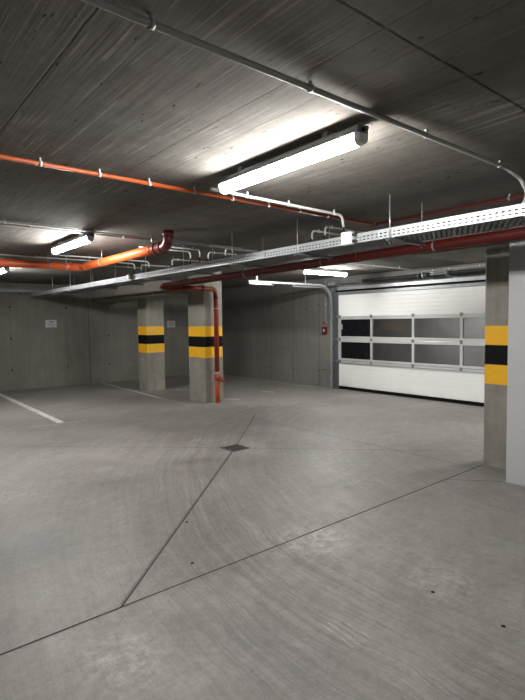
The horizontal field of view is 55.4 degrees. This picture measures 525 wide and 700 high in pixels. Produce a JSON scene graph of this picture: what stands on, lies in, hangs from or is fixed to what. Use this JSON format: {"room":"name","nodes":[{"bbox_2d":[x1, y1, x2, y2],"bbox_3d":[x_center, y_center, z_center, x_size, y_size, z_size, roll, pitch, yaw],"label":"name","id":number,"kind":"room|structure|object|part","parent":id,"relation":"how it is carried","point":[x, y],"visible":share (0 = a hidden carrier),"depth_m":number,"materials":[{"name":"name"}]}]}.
{"room":"parking garage","nodes":[
{"label":"parking garage","id":0,"kind":"room"},
{"bbox_2d":[0,282,188,391],"bbox_3d":[-7.026,-0.269,11.516,14.300,2.620,0.204,-3,4,-40],"label":"wall","id":1,"kind":"structure","parent":0,"point":[91,342],"depth_m":13.12,"materials":[{"name":"concrete"}]},
{"bbox_2d":[0,289,43,294],"bbox_3d":[-8.820,-1.232,9.690,8.700,0.115,0.250,-3,4,-40],"label":"cable tray","id":2,"kind":"object","parent":1,"relation":"attached to","point":[20,291],"visible":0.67,"depth_m":12.05,"materials":[{"name":"metal"}]},
{"bbox_3d":[-8.742,-1.250,9.594,8.700,0.070,0.004,-3,4,-40],"label":"rail","id":3,"kind":"part","parent":2,"relation":"part of","materials":[{"name":"metal"}]},
{"bbox_2d":[45,320,56,326],"bbox_3d":[-5.380,-0.670,12.733,0.270,0.185,0.009,-3,4,-40],"label":"wall sign","id":4,"kind":"object","parent":1,"relation":"attached to","point":[49,323],"visible":1,"depth_m":12.73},
{"bbox_2d":[167,321,174,326],"bbox_3d":[-2.725,-0.774,14.935,0.270,0.200,0.009,-3,4,-40],"label":"wall sign","id":5,"kind":"object","parent":1,"relation":"attached to","point":[169,323],"visible":1,"depth_m":14.93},
{"bbox_2d":[0,374,524,699],"bbox_3d":[-1.114,1.462,4.509,14.300,0.202,18.650,-3,4,-40],"label":"floor","id":6,"kind":"structure","parent":0,"point":[360,545],"depth_m":3.55,"materials":[{"name":"concrete"}]},
{"bbox_2d":[137,298,164,390],"bbox_3d":[-2.686,-0.143,12.094,0.460,2.189,0.470,-3,4,-40],"label":"concrete column","id":7,"kind":"structure","parent":6,"relation":"on","point":[150,310],"depth_m":11.92,"materials":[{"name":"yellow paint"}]},
{"bbox_2d":[160,284,223,402],"bbox_3d":[-1.397,-0.117,9.775,1.221,2.367,0.476,0,3,5],"label":"downpipe","id":8,"kind":"object","parent":6,"relation":"on","point":[217,378],"visible":0.93,"depth_m":9.86,"materials":[{"name":"metal"}]},
{"bbox_2d":[187,271,222,402],"bbox_3d":[-1.170,-0.273,10.239,0.440,2.619,0.610,-3,4,-40],"label":"concrete column","id":9,"kind":"structure","parent":6,"relation":"on","point":[200,303],"depth_m":10.03,"materials":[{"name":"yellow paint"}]},
{"bbox_2d":[220,444,248,451],"bbox_3d":[-0.350,1.244,6.364,0.270,0.006,0.270,-3,4,-40],"label":"floor drain","id":10,"kind":"object","parent":6,"relation":"on","point":[236,447],"visible":1,"depth_m":6.37,"materials":[{"name":"metal"}]},
{"bbox_2d":[483,247,508,469],"bbox_3d":[2.756,0.096,5.341,0.440,2.334,0.580,-3,4,-40],"label":"concrete column","id":11,"kind":"structure","parent":6,"relation":"on","point":[497,260],"depth_m":5.32,"materials":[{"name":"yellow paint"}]},
{"bbox_2d":[0,0,524,288],"bbox_3d":[-1.151,-1.353,4.349,14.300,0.200,18.650,-3,4,-40],"label":"ceiling","id":12,"kind":"structure","parent":0,"point":[83,85],"depth_m":2.52,"materials":[{"name":"concrete"}]},
{"bbox_2d":[0,267,8,273],"bbox_3d":[-4.659,-1.393,8.815,0.092,0.132,1.300,-3,4,-40],"label":"ceiling lamp","id":13,"kind":"object","parent":12,"relation":"attached to","point":[2,269],"visible":0.78,"depth_m":8.36,"materials":[{"name":"plastic"}]},
{"bbox_2d":[51,280,75,295],"bbox_3d":[-4.338,-1.385,10.905,0.522,0.394,0.036,-3,4,-40],"label":"hanger","id":14,"kind":"object","parent":12,"relation":"hanging from","point":[74,294],"visible":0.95,"depth_m":10.89,"materials":[{"name":"metal"}]},
{"bbox_2d":[0,254,134,273],"bbox_3d":[-5.468,-1.119,5.630,8.670,0.300,0.027,-3,4,-40],"label":"conduit","id":15,"kind":"object","parent":12,"relation":"attached to","point":[35,256],"visible":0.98,"depth_m":7.54,"materials":[{"name":"white plastic"}]},
{"bbox_2d":[51,232,94,253],"bbox_3d":[-2.253,-1.259,5.890,0.092,0.132,1.300,-3,4,-40],"label":"ceiling lamp","id":16,"kind":"object","parent":12,"relation":"attached to","point":[82,239],"visible":0.98,"depth_m":5.75,"materials":[{"name":"plastic"}]},
{"bbox_2d":[52,237,88,253],"bbox_3d":[-2.252,-1.224,5.892,0.074,0.058,1.184,-3,4,-40],"label":"diffuser","id":17,"kind":"object","parent":16,"relation":"attached to","point":[77,241],"depth_m":5.84,"materials":[{"name":"white plastic"}]},
{"bbox_2d":[2,258,143,268],"bbox_3d":[-5.662,-1.281,6.190,9.100,0.035,0.028,-3,4,-40],"label":"conduit","id":18,"kind":"object","parent":12,"relation":"attached to","point":[2,258],"visible":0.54,"depth_m":8.78,"materials":[{"name":"grey plastic"}]},
{"bbox_2d":[68,288,94,292],"bbox_3d":[-3.635,-1.346,10.060,0.522,0.394,0.036,-3,4,-40],"label":"hanger","id":19,"kind":"object","parent":12,"relation":"hanging from","point":[70,290],"visible":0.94,"depth_m":10.01,"materials":[{"name":"metal"}]},
{"bbox_2d":[0,230,173,270],"bbox_3d":[-4.825,-1.077,4.137,7.753,0.232,2.794,-3,4,-40],"label":"pipe","id":20,"kind":"object","parent":12,"relation":"attached to","point":[165,245],"visible":1,"depth_m":6.84,"materials":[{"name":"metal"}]},
{"bbox_2d":[67,263,71,270],"bbox_3d":[-2.895,-1.244,7.473,0.057,0.121,0.122,-3,4,-40],"label":"coupling","id":21,"kind":"object","parent":20,"relation":"attached to","point":[69,265],"depth_m":7.43,"materials":[{"name":"orange metal"}]},
{"bbox_2d":[51,254,149,271],"bbox_3d":[-2.430,-1.273,7.656,1.540,0.300,0.027,-3,4,-40],"label":"conduit","id":22,"kind":"object","parent":12,"relation":"attached to","point":[51,254],"visible":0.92,"depth_m":7.50,"materials":[{"name":"white plastic"}]},
{"bbox_2d":[89,287,116,289],"bbox_3d":[-2.932,-1.307,9.214,0.522,0.394,0.036,-3,4,-40],"label":"hanger","id":23,"kind":"object","parent":12,"relation":"hanging from","point":[115,288],"visible":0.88,"depth_m":9.23,"materials":[{"name":"metal"}]},
{"bbox_2d":[0,220,242,248],"bbox_3d":[-3.682,-1.172,3.808,9.104,0.034,0.026,-4,4,-41],"label":"conduit","id":24,"kind":"object","parent":12,"relation":"attached to","point":[4,221],"visible":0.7,"depth_m":5.53,"materials":[{"name":"grey plastic"}]},
{"bbox_2d":[0,223,257,251],"bbox_3d":[-3.668,-1.181,4.027,9.400,0.042,0.029,-3,4,-40],"label":"conduit","id":25,"kind":"object","parent":12,"relation":"attached to","point":[1,224],"visible":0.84,"depth_m":5.65,"materials":[{"name":"grey plastic"}]},
{"bbox_2d":[114,263,143,285],"bbox_3d":[-2.242,-1.270,8.385,0.522,0.394,0.036,-3,4,-40],"label":"hanger","id":26,"kind":"object","parent":12,"relation":"hanging from","point":[141,284],"visible":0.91,"depth_m":8.35,"materials":[{"name":"metal"}]},
{"bbox_2d":[91,276,187,301],"bbox_3d":[-2.873,-1.447,11.998,0.890,0.428,4.283,-3,4,-40],"label":"ceiling beam","id":27,"kind":"structure","parent":12,"relation":"attached to","point":[153,287],"depth_m":11.43,"materials":[{"name":"concrete"}]},
{"bbox_2d":[91,292,167,301],"bbox_3d":[-3.239,-1.227,11.729,0.032,0.032,4.150,-3,4,-40],"label":"conduit","id":28,"kind":"object","parent":27,"relation":"attached to","point":[167,292],"visible":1,"depth_m":11.39,"materials":[{"name":"grey plastic"}]},
{"bbox_2d":[139,264,169,273],"bbox_3d":[-1.887,-1.339,8.716,0.666,0.303,0.027,-3,4,-40],"label":"conduit","id":29,"kind":"object","parent":12,"relation":"attached to","point":[143,264],"visible":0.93,"depth_m":8.65,"materials":[{"name":"white plastic"}]},
{"bbox_2d":[144,256,175,281],"bbox_3d":[-1.552,-1.232,7.555,0.522,0.394,0.036,-3,4,-40],"label":"hanger","id":30,"kind":"object","parent":12,"relation":"hanging from","point":[173,279],"visible":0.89,"depth_m":7.52,"materials":[{"name":"metal"}]},
{"bbox_2d":[30,203,524,296],"bbox_3d":[0.223,-1.025,5.402,0.408,0.079,17.890,-3,4,-40],"label":"cable tray","id":31,"kind":"object","parent":30,"relation":"hanging from","point":[445,231],"visible":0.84,"depth_m":4.54,"materials":[{"name":"metal"}]},
{"bbox_2d":[127,274,132,279],"bbox_3d":[-2.071,-1.140,7.804,0.054,0.085,0.125,-3,4,-40],"label":"junction box","id":32,"kind":"object","parent":31,"relation":"attached to","point":[129,276],"visible":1,"depth_m":7.78,"materials":[{"name":"white plastic"}]},
{"bbox_3d":[-0.030,-1.019,5.394,0.008,0.058,0.160,-3,4,-40],"label":"splice plate","id":33,"kind":"part","parent":31,"relation":"part of","materials":[{"name":"metal"}]},
{"bbox_2d":[44,210,524,293],"bbox_3d":[0.312,-1.073,5.468,0.052,0.052,17.680,-3,4,-40],"label":"cable","id":34,"kind":"object","parent":31,"relation":"in","point":[515,210],"visible":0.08,"depth_m":4.55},
{"bbox_3d":[0.378,-1.034,5.525,0.012,0.079,17.880,-3,4,-40],"label":"rail","id":35,"kind":"part","parent":31,"relation":"part of","materials":[{"name":"metal"}]},
{"bbox_2d":[341,231,356,245],"bbox_3d":[0.760,-0.984,4.400,0.054,0.115,0.155,-3,4,-40],"label":"junction box","id":36,"kind":"object","parent":31,"relation":"attached to","point":[347,238],"visible":1,"depth_m":4.38,"materials":[{"name":"white plastic"}]},
{"bbox_3d":[0.730,-0.984,4.401,0.008,0.103,0.103,-3,4,-40],"label":"lid","id":37,"kind":"part","parent":36,"relation":"part of","materials":[{"name":"white plastic"}]},
{"bbox_2d":[236,216,524,263],"bbox_3d":[0.277,-0.989,5.163,0.034,0.026,17.250,-3,4,-40],"label":"cable","id":38,"kind":"object","parent":31,"relation":"in","point":[524,216],"visible":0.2,"depth_m":3.72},
{"bbox_2d":[292,223,521,258],"bbox_3d":[0.332,-1.022,5.487,0.052,0.052,17.680,-3,4,-40],"label":"cable","id":39,"kind":"object","parent":31,"relation":"in","point":[519,223],"visible":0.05,"depth_m":3.97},
{"bbox_2d":[139,246,190,263],"bbox_3d":[-1.311,-1.240,6.818,0.790,0.300,0.027,-3,4,-40],"label":"conduit","id":40,"kind":"object","parent":12,"relation":"attached to","point":[139,246],"visible":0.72,"depth_m":6.95,"materials":[{"name":"white plastic"}]},
{"bbox_2d":[171,246,200,262],"bbox_3d":[-1.138,-1.233,6.649,0.740,0.300,0.027,-3,4,-40],"label":"conduit","id":41,"kind":"object","parent":12,"relation":"attached to","point":[192,248],"visible":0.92,"depth_m":6.78,"materials":[{"name":"white plastic"}]},
{"bbox_2d":[170,258,204,267],"bbox_3d":[-1.241,-1.307,8.018,0.766,0.304,0.027,-3,4,-40],"label":"conduit","id":42,"kind":"object","parent":12,"relation":"attached to","point":[177,259],"visible":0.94,"depth_m":7.96,"materials":[{"name":"white plastic"}]},
{"bbox_2d":[181,245,214,275],"bbox_3d":[-0.862,-1.194,6.725,0.522,0.394,0.036,-3,4,-40],"label":"hanger","id":43,"kind":"object","parent":12,"relation":"hanging from","point":[183,272],"visible":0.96,"depth_m":6.68,"materials":[{"name":"metal"}]},
{"bbox_2d":[206,251,236,260],"bbox_3d":[-0.640,-1.269,7.218,0.665,0.304,0.027,-3,4,-40],"label":"conduit","id":44,"kind":"object","parent":12,"relation":"attached to","point":[214,252],"visible":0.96,"depth_m":7.21,"materials":[{"name":"white plastic"}]},
{"bbox_2d":[229,248,265,268],"bbox_3d":[-0.172,-1.156,5.895,0.522,0.394,0.036,-3,4,-40],"label":"hanger","id":45,"kind":"object","parent":12,"relation":"hanging from","point":[232,264],"visible":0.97,"depth_m":5.86,"materials":[{"name":"metal"}]},
{"bbox_2d":[0,154,524,226],"bbox_3d":[0.241,-0.947,-0.871,9.147,0.058,8.220,-3,4,-40],"label":"pipe","id":46,"kind":"object","parent":12,"relation":"attached to","point":[40,163],"visible":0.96,"depth_m":3.99,"materials":[{"name":"orange plastic"}]},
{"bbox_2d":[210,187,344,231],"bbox_3d":[0.195,-1.112,4.207,1.527,0.301,0.035,-4,4,-41],"label":"conduit","id":47,"kind":"object","parent":12,"relation":"attached to","point":[246,195],"visible":0.96,"depth_m":4.20,"materials":[{"name":"white plastic"}]},
{"bbox_2d":[248,275,332,387],"bbox_3d":[0.710,-0.356,11.056,2.560,2.604,0.070,-3,4,-40],"label":"door track","id":48,"kind":"object","parent":12,"relation":"attached to","point":[254,282],"visible":0.98,"depth_m":11.61,"materials":[{"name":"metal"}]},
{"bbox_2d":[217,123,368,193],"bbox_3d":[0.112,-1.128,3.015,0.092,0.132,1.300,-3,4,-40],"label":"ceiling lamp","id":49,"kind":"object","parent":12,"relation":"attached to","point":[331,144],"visible":1,"depth_m":2.85,"materials":[{"name":"white plastic"}]},
{"bbox_2d":[81,0,524,203],"bbox_3d":[-1.494,-0.903,0.694,8.471,0.277,0.093,-3,4,-40],"label":"conduit","id":50,"kind":"object","parent":12,"relation":"attached to","point":[151,23],"visible":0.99,"depth_m":1.99,"materials":[{"name":"grey plastic"}]},
{"bbox_2d":[294,217,332,260],"bbox_3d":[0.518,-1.118,5.065,0.522,0.394,0.036,-3,4,-40],"label":"hanger","id":51,"kind":"object","parent":12,"relation":"hanging from","point":[297,254],"visible":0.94,"depth_m":5.03,"materials":[{"name":"metal"}]},
{"bbox_3d":[0.342,-1.107,4.919,0.006,0.394,0.006,1,4,28],"label":"threaded rod","id":52,"kind":"part","parent":51,"relation":"part of","materials":[{"name":"metal"}]},
{"bbox_2d":[301,268,347,275],"bbox_3d":[1.226,-1.536,9.799,1.300,0.132,0.092,-3,4,-40],"label":"ceiling lamp","id":53,"kind":"object","parent":12,"relation":"attached to","point":[311,270],"visible":0.88,"depth_m":9.74,"materials":[{"name":"plastic"}]},
{"bbox_2d":[305,270,346,275],"bbox_3d":[1.227,-1.501,9.801,1.184,0.058,0.074,-3,4,-40],"label":"diffuser","id":54,"kind":"object","parent":53,"relation":"attached to","point":[322,272],"depth_m":9.80,"materials":[{"name":"white plastic"}]},
{"bbox_2d":[306,229,356,246],"bbox_3d":[0.830,-1.206,5.763,1.065,0.304,0.027,-3,4,-40],"label":"conduit","id":55,"kind":"object","parent":12,"relation":"attached to","point":[318,230],"visible":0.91,"depth_m":5.59,"materials":[{"name":"white plastic"}]},
{"bbox_2d":[162,226,524,288],"bbox_3d":[2.445,-1.128,4.467,0.123,0.355,13.621,-3,4,-40],"label":"drain pipe","id":56,"kind":"object","parent":12,"relation":"hanging from","point":[517,233],"visible":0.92,"depth_m":5.79,"materials":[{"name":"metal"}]},
{"bbox_2d":[322,225,376,243],"bbox_3d":[0.996,-1.198,5.562,1.066,0.303,0.027,-3,4,-40],"label":"conduit","id":57,"kind":"object","parent":12,"relation":"attached to","point":[331,226],"visible":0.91,"depth_m":5.39,"materials":[{"name":"white plastic"}]},
{"bbox_2d":[305,258,418,270],"bbox_3d":[1.640,-1.513,8.745,3.910,0.049,0.029,-3,4,-40],"label":"conduit","id":58,"kind":"object","parent":12,"relation":"attached to","point":[373,265],"visible":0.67,"depth_m":9.12,"materials":[{"name":"white plastic"}]},
{"bbox_2d":[386,194,424,247],"bbox_3d":[1.215,-1.079,4.227,0.522,0.394,0.036,-3,4,-40],"label":"hanger","id":59,"kind":"object","parent":12,"relation":"hanging from","point":[389,239],"visible":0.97,"depth_m":4.19,"materials":[{"name":"metal"}]},
{"bbox_3d":[1.039,-1.069,4.082,0.006,0.394,0.006,1,4,28],"label":"threaded rod","id":60,"kind":"part","parent":59,"relation":"part of","materials":[{"name":"metal"}]},
{"bbox_2d":[412,228,509,262],"bbox_3d":[2.560,-1.233,5.693,1.250,0.283,1.156,-3,4,-40],"label":"panel","id":61,"kind":"object","parent":12,"relation":"attached to","point":[476,253],"visible":0.31,"depth_m":5.59,"materials":[{"name":"concrete"}]},
{"bbox_2d":[222,262,485,387],"bbox_3d":[4.352,-0.267,8.845,0.204,2.620,18.450,-3,4,-40],"label":"wall","id":62,"kind":"structure","parent":0,"point":[269,332],"depth_m":13.21,"materials":[{"name":"grey concrete"}]},
{"bbox_2d":[322,327,326,333],"bbox_3d":[1.498,-0.472,12.071,0.061,0.170,0.140,-3,4,-40],"label":"button","id":63,"kind":"object","parent":62,"relation":"attached to","point":[324,329],"visible":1,"depth_m":12.04,"materials":[{"name":"red plastic"}]},
{"bbox_2d":[325,279,325,323],"bbox_3d":[1.519,-1.160,12.011,0.029,1.080,0.029,-3,4,-40],"label":"conduit","id":64,"kind":"object","parent":62,"relation":"attached to","point":[325,279],"visible":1,"depth_m":12.01,"materials":[{"name":"grey plastic"}]},
{"bbox_2d":[325,268,485,286],"bbox_3d":[3.322,-1.444,9.581,0.340,0.145,5.580,-3,4,-40],"label":"shaft","id":65,"kind":"object","parent":62,"relation":"attached to","point":[453,273],"visible":0.78,"depth_m":9.83,"materials":[{"name":"metal"}]},
{"bbox_2d":[333,276,485,406],"bbox_3d":[3.432,-0.180,9.717,0.113,2.372,5.434,-3,4,-40],"label":"door","id":66,"kind":"structure","parent":62,"relation":"in","point":[354,366],"depth_m":10.27,"materials":[{"name":"metal"}]},
{"bbox_3d":[3.438,-0.134,9.724,0.042,0.064,5.160,-3,4,-40],"label":"rail","id":67,"kind":"part","parent":66,"relation":"part of","materials":[{"name":"metal"}]},
{"bbox_3d":[3.437,-0.202,9.720,0.042,0.065,5.160,-3,4,-40],"label":"rail","id":68,"kind":"part","parent":66,"relation":"part of","materials":[{"name":"metal"}]},
{"bbox_3d":[3.431,-0.638,9.695,0.042,0.040,5.160,-3,4,-40],"label":"rail","id":69,"kind":"part","parent":66,"relation":"part of","materials":[{"name":"metal"}]},
{"bbox_3d":[3.446,-1.329,9.644,0.078,0.070,5.310,-3,4,-40],"label":"header rail","id":70,"kind":"part","parent":66,"relation":"part of","materials":[{"name":"metal"}]},
{"bbox_3d":[3.457,0.667,9.776,0.040,0.525,5.160,-3,4,-40],"label":"panel","id":71,"kind":"part","parent":66,"relation":"part of","materials":[{"name":"white metal"}]},
{"bbox_3d":[3.444,0.308,9.749,0.042,0.065,5.160,-3,4,-40],"label":"rail","id":72,"kind":"part","parent":66,"relation":"part of","materials":[{"name":"metal"}]},
{"bbox_3d":[3.436,-0.938,9.686,0.040,0.490,5.160,-3,4,-40],"label":"panel","id":73,"kind":"part","parent":66,"relation":"part of","materials":[{"name":"white metal"}]},
{"bbox_3d":[3.445,0.372,9.753,0.042,0.057,5.160,-3,4,-40],"label":"rail","id":74,"kind":"part","parent":66,"relation":"part of","materials":[{"name":"metal"}]},
{"bbox_3d":[3.431,-0.677,9.693,0.042,0.032,5.160,-3,4,-40],"label":"rail","id":75,"kind":"part","parent":66,"relation":"part of","materials":[{"name":"metal"}]},
{"bbox_2d":[421,264,485,271],"bbox_3d":[4.031,-1.525,8.944,0.030,0.030,2.700,-3,4,-40],"label":"conduit","id":76,"kind":"object","parent":62,"relation":"attached to","point":[483,264],"visible":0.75,"depth_m":9.45,"materials":[{"name":"grey plastic"}]},
{"bbox_2d":[350,286,484,366],"bbox_3d":[5.263,-0.760,10.459,3.300,3.400,11.400,-3,4,-40],"label":"wall","id":77,"kind":"structure","parent":0,"point":[435,327],"depth_m":13.60,"materials":[{"name":"concrete"}]},
{"bbox_2d":[506,208,524,485],"bbox_3d":[4.854,0.109,2.089,0.320,2.620,7.400,-3,4,-40],"label":"wall","id":78,"kind":"structure","parent":0,"point":[515,442],"depth_m":4.77,"materials":[{"name":"grey paint"}]}
]}

